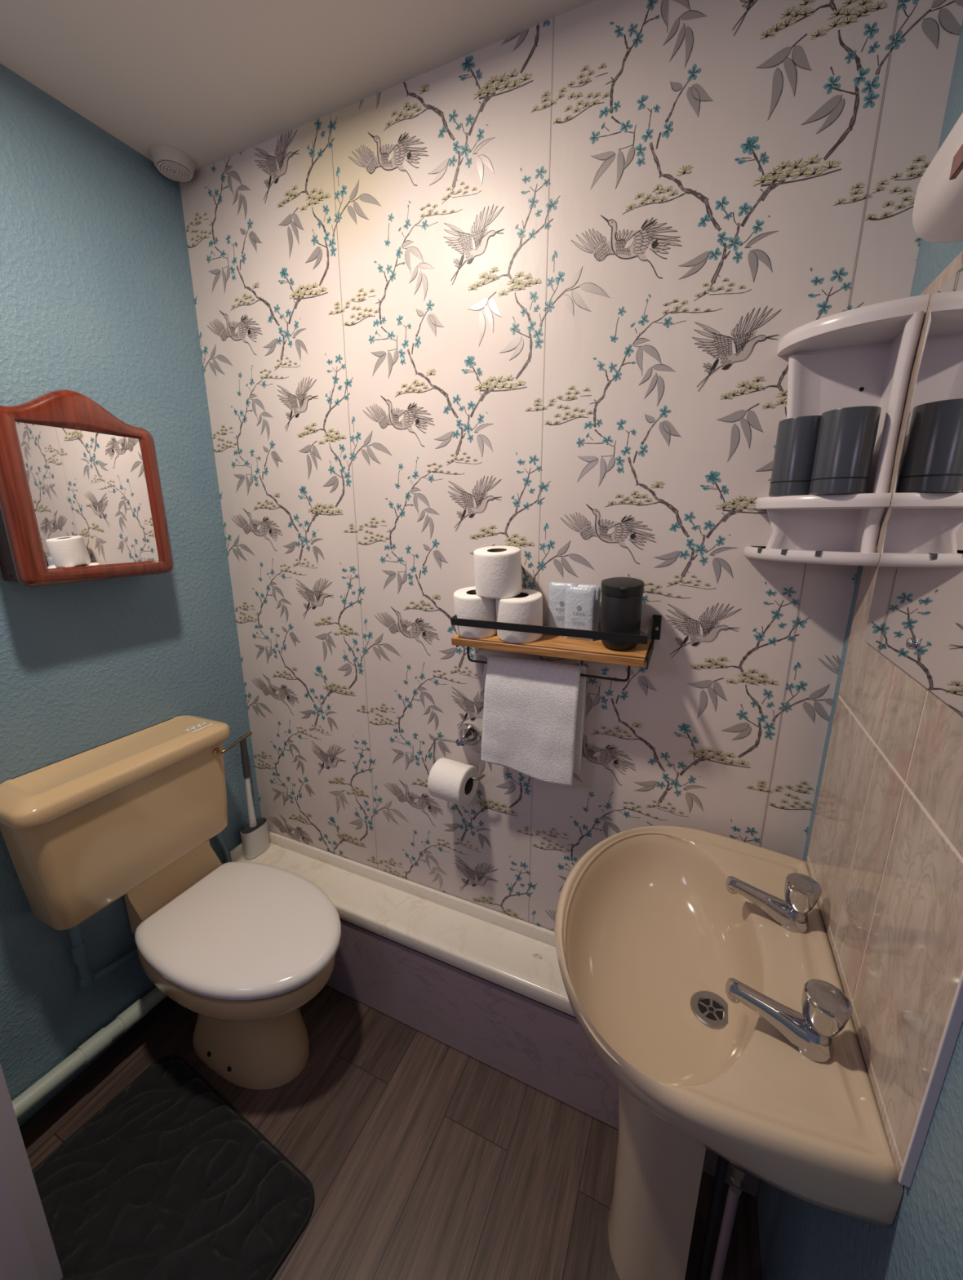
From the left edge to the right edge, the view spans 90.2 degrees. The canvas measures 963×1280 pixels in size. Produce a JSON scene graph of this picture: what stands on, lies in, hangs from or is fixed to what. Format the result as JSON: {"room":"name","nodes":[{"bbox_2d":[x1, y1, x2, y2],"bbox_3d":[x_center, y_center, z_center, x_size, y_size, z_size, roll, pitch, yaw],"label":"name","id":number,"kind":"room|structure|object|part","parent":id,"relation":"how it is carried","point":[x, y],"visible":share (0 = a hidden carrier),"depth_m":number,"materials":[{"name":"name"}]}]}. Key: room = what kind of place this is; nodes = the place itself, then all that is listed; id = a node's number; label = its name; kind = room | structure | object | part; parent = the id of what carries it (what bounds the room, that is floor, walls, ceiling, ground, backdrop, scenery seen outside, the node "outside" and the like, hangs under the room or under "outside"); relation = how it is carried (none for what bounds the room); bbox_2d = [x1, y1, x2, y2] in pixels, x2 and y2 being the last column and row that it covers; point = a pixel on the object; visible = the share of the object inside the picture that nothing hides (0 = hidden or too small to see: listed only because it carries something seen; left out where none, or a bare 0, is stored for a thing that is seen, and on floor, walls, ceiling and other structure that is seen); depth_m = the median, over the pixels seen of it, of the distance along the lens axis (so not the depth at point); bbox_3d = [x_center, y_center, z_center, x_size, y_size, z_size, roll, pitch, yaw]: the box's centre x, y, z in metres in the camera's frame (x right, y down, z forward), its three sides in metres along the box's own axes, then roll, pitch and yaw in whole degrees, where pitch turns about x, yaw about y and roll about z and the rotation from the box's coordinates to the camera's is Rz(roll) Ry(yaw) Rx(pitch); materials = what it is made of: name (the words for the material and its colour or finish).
{"room":"bathroom","nodes":[
{"label":"bathroom","id":0,"kind":"room"},
{"bbox_2d":[0,63,261,1127],"bbox_3d":[-1.136,0.069,1.034,0.090,2.450,1.370,6,16,24],"label":"wall","id":1,"kind":"structure","parent":0,"point":[97,302],"depth_m":1.21,"materials":[{"name":"blue paint"}]},
{"bbox_2d":[0,389,173,586],"bbox_3d":[-0.937,-0.349,1.116,0.122,0.412,0.327,6,16,24],"label":"upper cabinet","id":2,"kind":"object","parent":1,"relation":"attached to","point":[82,498],"visible":1,"depth_m":1.07,"materials":[{"name":"brown wood"}]},
{"bbox_2d":[15,422,159,568],"bbox_3d":[-0.888,-0.323,1.107,0.001,0.297,0.242,6,16,24],"label":"mirror","id":3,"kind":"object","parent":2,"relation":"attached to","point":[89,491],"depth_m":1.09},
{"bbox_2d":[11,986,167,1119],"bbox_3d":[-1.032,1.093,1.342,0.049,0.100,0.843,6,16,24],"label":"pipe","id":4,"kind":"object","parent":1,"relation":"attached to","point":[104,1037],"visible":0.79,"depth_m":1.27,"materials":[{"name":"grey plastic"}]},
{"bbox_2d":[0,0,594,171],"bbox_3d":[-0.346,-1.043,0.390,1.800,0.040,1.380,6,16,24],"label":"ceiling","id":5,"kind":"structure","parent":0,"point":[212,82],"depth_m":0.95,"materials":[{"name":"beige paint"}]},
{"bbox_2d":[149,144,195,182],"bbox_3d":[-0.793,-1.223,1.238,0.100,0.028,0.100,6,16,24],"label":"ceiling vent","id":6,"kind":"object","parent":5,"relation":"in","point":[172,162],"visible":1,"depth_m":1.22,"materials":[{"name":"beige paint"}]},
{"bbox_2d":[157,160,189,174],"bbox_3d":[-0.793,-1.212,1.241,0.074,0.001,0.074,6,16,24],"label":"grille","id":7,"kind":"object","parent":6,"relation":"attached to","point":[165,166],"depth_m":1.23,"materials":[{"name":"plastic"}]},
{"bbox_2d":[19,984,762,1279],"bbox_3d":[-0.355,1.322,0.990,1.780,0.001,1.370,6,16,24],"label":"floor","id":8,"kind":"structure","parent":0,"point":[422,1158],"depth_m":1.19,"materials":[{"name":"brown wood"}]},
{"bbox_2d":[0,715,341,1089],"bbox_3d":[-0.716,0.760,1.287,0.661,0.944,0.558,6,16,24],"label":"toilet","id":9,"kind":"object","parent":8,"relation":"on","point":[242,946],"visible":1,"depth_m":1.25,"materials":[{"name":"beige ceramic"}]},
{"bbox_2d":[67,924,137,987],"bbox_3d":[-1.006,0.777,1.329,0.032,0.293,0.222,6,16,24],"label":"pipe","id":10,"kind":"object","parent":9,"relation":"attached to","point":[86,977],"visible":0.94,"depth_m":1.25,"materials":[{"name":"blue paint"}]},
{"bbox_3d":[-0.924,0.311,1.244,0.176,0.052,0.512,6,16,24],"label":"cistern lid","id":11,"kind":"part","parent":9,"relation":"part of","materials":[{"name":"beige ceramic"}]},
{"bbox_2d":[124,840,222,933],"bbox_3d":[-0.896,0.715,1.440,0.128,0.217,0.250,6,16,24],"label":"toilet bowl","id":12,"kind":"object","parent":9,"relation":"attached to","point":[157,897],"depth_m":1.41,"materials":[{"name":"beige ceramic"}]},
{"bbox_3d":[-0.771,0.328,1.405,0.020,0.025,0.025,6,16,24],"label":"flush lever","id":13,"kind":"part","parent":9,"relation":"part of","materials":[{"name":"gold metal"}]},
{"bbox_3d":[-0.735,0.307,1.438,0.014,0.033,0.105,9,17,32],"label":"lever arm","id":14,"kind":"part","parent":9,"relation":"part of","materials":[{"name":"silver metal"}]},
{"bbox_3d":[-0.642,0.787,1.329,0.555,0.042,0.392,6,16,24],"label":"lid","id":15,"kind":"part","parent":9,"relation":"part of","materials":[{"name":"white plastic"}]},
{"bbox_2d":[31,1054,314,1279],"bbox_3d":[-0.753,1.284,1.077,0.645,0.031,0.450,8,16,29],"label":"bath mat","id":16,"kind":"object","parent":8,"relation":"on","point":[168,1180],"visible":0.9,"depth_m":1.11,"materials":[{"name":"black fabric"}]},
{"bbox_2d":[214,832,230,862],"bbox_3d":[-0.878,0.834,1.654,0.018,0.581,0.044,6,16,24],"label":"supply pipe","id":17,"kind":"object","parent":8,"relation":"on","point":[219,837],"visible":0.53,"depth_m":1.62,"materials":[{"name":"blue paint"}]},
{"bbox_2d":[228,831,759,1197],"bbox_3d":[-0.095,0.996,1.451,1.660,0.398,0.149,6,16,24],"label":"ledge","id":18,"kind":"object","parent":8,"relation":"on","point":[486,984],"visible":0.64,"depth_m":1.38,"materials":[{"name":"white plastic"},{"name":"mauve grey marble"}]},
{"bbox_2d":[240,817,270,859],"bbox_3d":[-0.810,0.711,1.722,0.055,0.107,0.100,6,16,24],"label":"toilet brush holder","id":19,"kind":"object","parent":18,"relation":"on","point":[255,840],"visible":0.97,"depth_m":1.69,"materials":[{"name":"grey plastic"}]},
{"bbox_2d":[239,736,257,827],"bbox_3d":[-0.813,0.496,1.670,0.024,0.336,0.034,-4,15,-14],"label":"toilet brush","id":20,"kind":"object","parent":19,"relation":"in","point":[244,753],"visible":0.98,"depth_m":1.67,"materials":[{"name":"grey plastic"}]},
{"bbox_3d":[-0.119,1.047,1.407,1.660,0.321,0.015,6,16,24],"label":"panel","id":21,"kind":"part","parent":18,"relation":"part of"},
{"bbox_2d":[697,1155,728,1279],"bbox_3d":[0.446,0.985,0.893,0.018,0.700,0.017,6,16,24],"label":"pipe","id":22,"kind":"object","parent":8,"relation":"on","point":[722,1164],"visible":0.48,"depth_m":0.92,"materials":[{"name":"grey plastic"}]},
{"bbox_2d":[554,825,903,1279],"bbox_3d":[0.359,0.898,0.940,0.446,0.846,0.590,6,16,24],"label":"washbasin","id":23,"kind":"object","parent":8,"relation":"on","point":[651,935],"visible":0.94,"depth_m":0.82,"materials":[{"name":"beige ceramic"}]},
{"bbox_2d":[725,872,822,933],"bbox_3d":[0.510,0.453,0.849,0.141,0.089,0.052,6,16,24],"label":"tap","id":24,"kind":"object","parent":23,"relation":"on","point":[802,892],"visible":1,"depth_m":0.83,"materials":[{"name":"silver metal"}]},
{"bbox_2d":[727,888,737,893],"bbox_3d":[0.457,0.449,0.873,0.018,0.016,0.018,6,16,24],"label":"outlet","id":25,"kind":"object","parent":24,"relation":"attached to","point":[733,891],"depth_m":0.87,"materials":[{"name":"silver metal"}]},
{"bbox_3d":[0.494,0.465,0.859,0.105,0.062,0.042,6,16,24],"label":"spout","id":26,"kind":"part","parent":24,"relation":"part of","materials":[{"name":"silver metal"}]},
{"bbox_3d":[0.551,0.441,0.827,0.053,0.054,0.052,6,16,24],"label":"handle","id":27,"kind":"part","parent":24,"relation":"part of","materials":[{"name":"silver metal"}]},
{"bbox_2d":[725,977,852,1062],"bbox_3d":[0.411,0.503,0.654,0.141,0.089,0.052,6,16,24],"label":"tap","id":28,"kind":"object","parent":23,"relation":"on","point":[827,1010],"visible":1,"depth_m":0.63,"materials":[{"name":"silver metal"}]},
{"bbox_2d":[727,995,739,1003],"bbox_3d":[0.357,0.498,0.678,0.018,0.016,0.018,6,16,24],"label":"outlet","id":29,"kind":"object","parent":28,"relation":"attached to","point":[735,998],"depth_m":0.67,"materials":[{"name":"silver metal"}]},
{"bbox_3d":[0.395,0.514,0.665,0.105,0.062,0.042,6,16,24],"label":"spout","id":30,"kind":"part","parent":28,"relation":"part of","materials":[{"name":"silver metal"}]},
{"bbox_3d":[0.451,0.490,0.632,0.053,0.054,0.052,6,16,24],"label":"handle","id":31,"kind":"part","parent":28,"relation":"part of","materials":[{"name":"silver metal"}]},
{"bbox_2d":[710,1162,747,1279],"bbox_3d":[0.429,1.001,0.832,0.026,0.700,0.025,6,16,24],"label":"pipe","id":32,"kind":"object","parent":8,"relation":"on","point":[735,1178],"visible":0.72,"depth_m":0.82,"materials":[{"name":"grey paint"}]},
{"bbox_2d":[179,0,962,931],"bbox_3d":[-0.084,-0.002,1.290,1.750,2.460,0.022,6,16,24],"label":"wall","id":33,"kind":"structure","parent":0,"point":[536,290],"depth_m":1.05,"materials":[{"name":"paper"}]},
{"bbox_2d":[433,723,485,780],"bbox_3d":[-0.053,0.298,1.304,0.157,0.136,0.066,6,16,24],"label":"toilet roll holder","id":34,"kind":"object","parent":33,"relation":"attached to","point":[468,734],"visible":0.88,"depth_m":1.29,"materials":[{"name":"silver metal"}]},
{"bbox_2d":[427,757,479,806],"bbox_3d":[-0.076,0.383,1.302,0.100,0.107,0.107,8,16,28],"label":"toilet roll","id":35,"kind":"object","parent":34,"relation":"on","point":[450,780],"visible":0.98,"depth_m":1.27,"materials":[{"name":"white paper"}]},
{"bbox_2d":[450,614,662,681],"bbox_3d":[0.157,0.006,1.097,0.459,0.144,0.132,6,16,24],"label":"wall shelf","id":36,"kind":"object","parent":33,"relation":"attached to","point":[553,643],"visible":0.78,"depth_m":1.04,"materials":[{"name":"brown wood"}]},
{"bbox_2d":[453,586,497,639],"bbox_3d":[-0.011,-0.068,1.156,0.109,0.112,0.117,10,17,34],"label":"toilet roll","id":37,"kind":"object","parent":36,"relation":"on","point":[468,605],"visible":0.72,"depth_m":1.11,"materials":[{"name":"white paper"}]},
{"bbox_2d":[495,588,542,643],"bbox_3d":[0.088,-0.057,1.113,0.109,0.112,0.117,10,17,34],"label":"toilet roll","id":38,"kind":"object","parent":36,"relation":"on","point":[526,607],"visible":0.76,"depth_m":1.07,"materials":[{"name":"white paper"}]},
{"bbox_2d":[473,545,521,599],"bbox_3d":[0.038,-0.157,1.099,0.108,0.112,0.117,4,15,15],"label":"toilet roll","id":39,"kind":"object","parent":38,"relation":"on","point":[497,569],"visible":1,"depth_m":1.06,"materials":[{"name":"white paper"}]},
{"bbox_2d":[480,654,586,786],"bbox_3d":[0.121,0.190,1.165,0.246,0.294,0.063,6,16,24],"label":"hand towel","id":40,"kind":"object","parent":36,"relation":"hanging from","point":[533,722],"visible":1,"depth_m":1.14,"materials":[{"name":"white fabric"}]},
{"bbox_3d":[0.153,-0.043,1.082,0.436,0.017,0.124,6,23,24],"label":"rail","id":41,"kind":"part","parent":36,"relation":"part of","materials":[{"name":"black metal"}]},
{"bbox_2d":[547,582,577,627],"bbox_3d":[0.186,-0.071,1.104,0.066,0.122,0.018,8,16,28],"label":"sachet","id":42,"kind":"object","parent":36,"relation":"on","point":[557,595],"visible":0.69,"depth_m":1.10,"materials":[{"name":"white plastic"}]},
{"bbox_2d":[555,601,564,619],"bbox_3d":[0.183,-0.067,1.098,0.030,0.043,0.001,6,16,24],"label":"print","id":43,"kind":"object","parent":42,"relation":"attached to","point":[559,606],"depth_m":1.10,"materials":[{"name":"grey"}]},
{"bbox_2d":[564,586,595,640],"bbox_3d":[0.219,-0.059,1.071,0.066,0.120,0.017,5,15,19],"label":"sachet","id":44,"kind":"object","parent":36,"relation":"on","point":[580,607],"visible":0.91,"depth_m":1.06,"materials":[{"name":"white plastic"}]},
{"bbox_2d":[572,605,584,624],"bbox_3d":[0.215,-0.055,1.065,0.030,0.042,0.001,6,16,24],"label":"print","id":45,"kind":"object","parent":44,"relation":"attached to","point":[578,611],"depth_m":1.07,"materials":[{"name":"grey"}]},
{"bbox_2d":[577,584,600,631],"bbox_3d":[0.233,-0.066,1.087,0.066,0.120,0.018,5,15,19],"label":"sachet","id":46,"kind":"object","parent":36,"relation":"on","point":[597,587],"visible":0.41,"depth_m":1.07,"materials":[{"name":"white plastic"}]},
{"bbox_2d":[600,577,644,650],"bbox_3d":[0.294,-0.054,1.013,0.088,0.149,0.098,12,19,40],"label":"canister","id":47,"kind":"object","parent":36,"relation":"on","point":[621,597],"visible":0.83,"depth_m":0.98,"materials":[{"name":"black plastic"}]},
{"bbox_3d":[0.291,-0.110,0.993,0.086,0.022,0.090,6,23,24],"label":"lid","id":48,"kind":"part","parent":47,"relation":"part of","materials":[{"name":"black plastic"}]},
{"bbox_2d":[743,293,929,566],"bbox_3d":[0.574,-0.326,0.811,0.181,0.382,0.138,6,16,24],"label":"corner shelf","id":49,"kind":"object","parent":33,"relation":"attached to","point":[865,355],"visible":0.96,"depth_m":0.81,"materials":[{"name":"white plastic"}]},
{"bbox_2d":[768,415,821,497],"bbox_3d":[0.559,-0.319,0.846,0.077,0.127,0.077,6,16,24],"label":"tumbler","id":50,"kind":"object","parent":49,"relation":"on","point":[797,438],"visible":0.69,"depth_m":0.82,"materials":[{"name":"grey plastic"}]},
{"bbox_3d":[0.579,-0.239,0.833,0.172,0.022,0.136,6,16,24],"label":"shelf","id":51,"kind":"part","parent":49,"relation":"part of","materials":[{"name":"white plastic"}]},
{"bbox_3d":[0.610,-0.330,0.860,0.156,0.355,0.020,6,16,24],"label":"panel","id":52,"kind":"part","parent":49,"relation":"part of","materials":[{"name":"white plastic"}]},
{"bbox_2d":[808,405,881,494],"bbox_3d":[0.587,-0.302,0.779,0.077,0.127,0.077,6,16,24],"label":"tumbler","id":53,"kind":"object","parent":49,"relation":"on","point":[847,436],"visible":0.96,"depth_m":0.75,"materials":[{"name":"grey plastic"}]},
{"bbox_3d":[0.581,-0.499,0.770,0.170,0.026,0.128,6,16,24],"label":"shelf","id":54,"kind":"part","parent":49,"relation":"part of","materials":[{"name":"white plastic"}]},
{"bbox_3d":[0.650,-0.311,0.785,0.018,0.355,0.129,6,16,24],"label":"panel","id":55,"kind":"part","parent":49,"relation":"part of","materials":[{"name":"white plastic"}]},
{"bbox_2d":[756,20,962,1279],"bbox_3d":[0.460,0.244,0.336,0.088,2.450,1.370,6,16,24],"label":"wall","id":56,"kind":"structure","parent":0,"point":[801,1239],"depth_m":0.58,"materials":[{"name":"blue paint"}]},
{"bbox_2d":[806,250,962,1176],"bbox_3d":[0.556,0.027,0.619,0.008,1.002,0.533,6,16,24],"label":"wall tiles","id":57,"kind":"structure","parent":56,"relation":"attached to","point":[886,850],"depth_m":0.60,"materials":[{"name":"beige tile"}]},
{"bbox_2d":[864,266,962,715],"bbox_3d":[0.492,-0.168,0.450,0.011,0.487,0.603,6,16,24],"label":"wall mirror","id":58,"kind":"object","parent":56,"relation":"attached to","point":[915,620],"visible":1,"depth_m":0.60,"materials":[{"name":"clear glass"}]},
{"bbox_2d":[898,968,962,1187],"bbox_3d":[0.444,0.086,0.382,0.010,1.004,0.004,6,16,24],"label":"trim","id":59,"kind":"structure","parent":56,"relation":"attached to","point":[955,1019],"depth_m":0.47,"materials":[{"name":"grey paint"}]},
{"bbox_2d":[912,112,962,243],"bbox_3d":[0.474,-0.479,0.392,0.078,0.100,0.425,6,16,24],"label":"light bar","id":60,"kind":"object","parent":56,"relation":"attached to","point":[938,208],"visible":1,"depth_m":0.53,"materials":[{"name":"white plastic"},{"name":"red plastic"}]},
{"bbox_2d":[949,143,962,180],"bbox_3d":[0.464,-0.466,0.464,0.005,0.020,0.030,6,16,24],"label":"switch","id":61,"kind":"object","parent":60,"relation":"attached to","point":[957,170],"depth_m":0.47,"materials":[{"name":"plastic"}]},
{"bbox_3d":[-1.071,0.140,0.731,0.385,2.420,0.075,6,16,24],"label":"wall","id":62,"kind":"structure","parent":0,"visible":0},
{"bbox_2d":[0,1063,62,1279],"bbox_3d":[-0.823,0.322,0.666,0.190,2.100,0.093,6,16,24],"label":"door","id":63,"kind":"structure","parent":62,"relation":"in","point":[28,1251],"depth_m":0.88,"materials":[{"name":"grey paint"}]}
]}

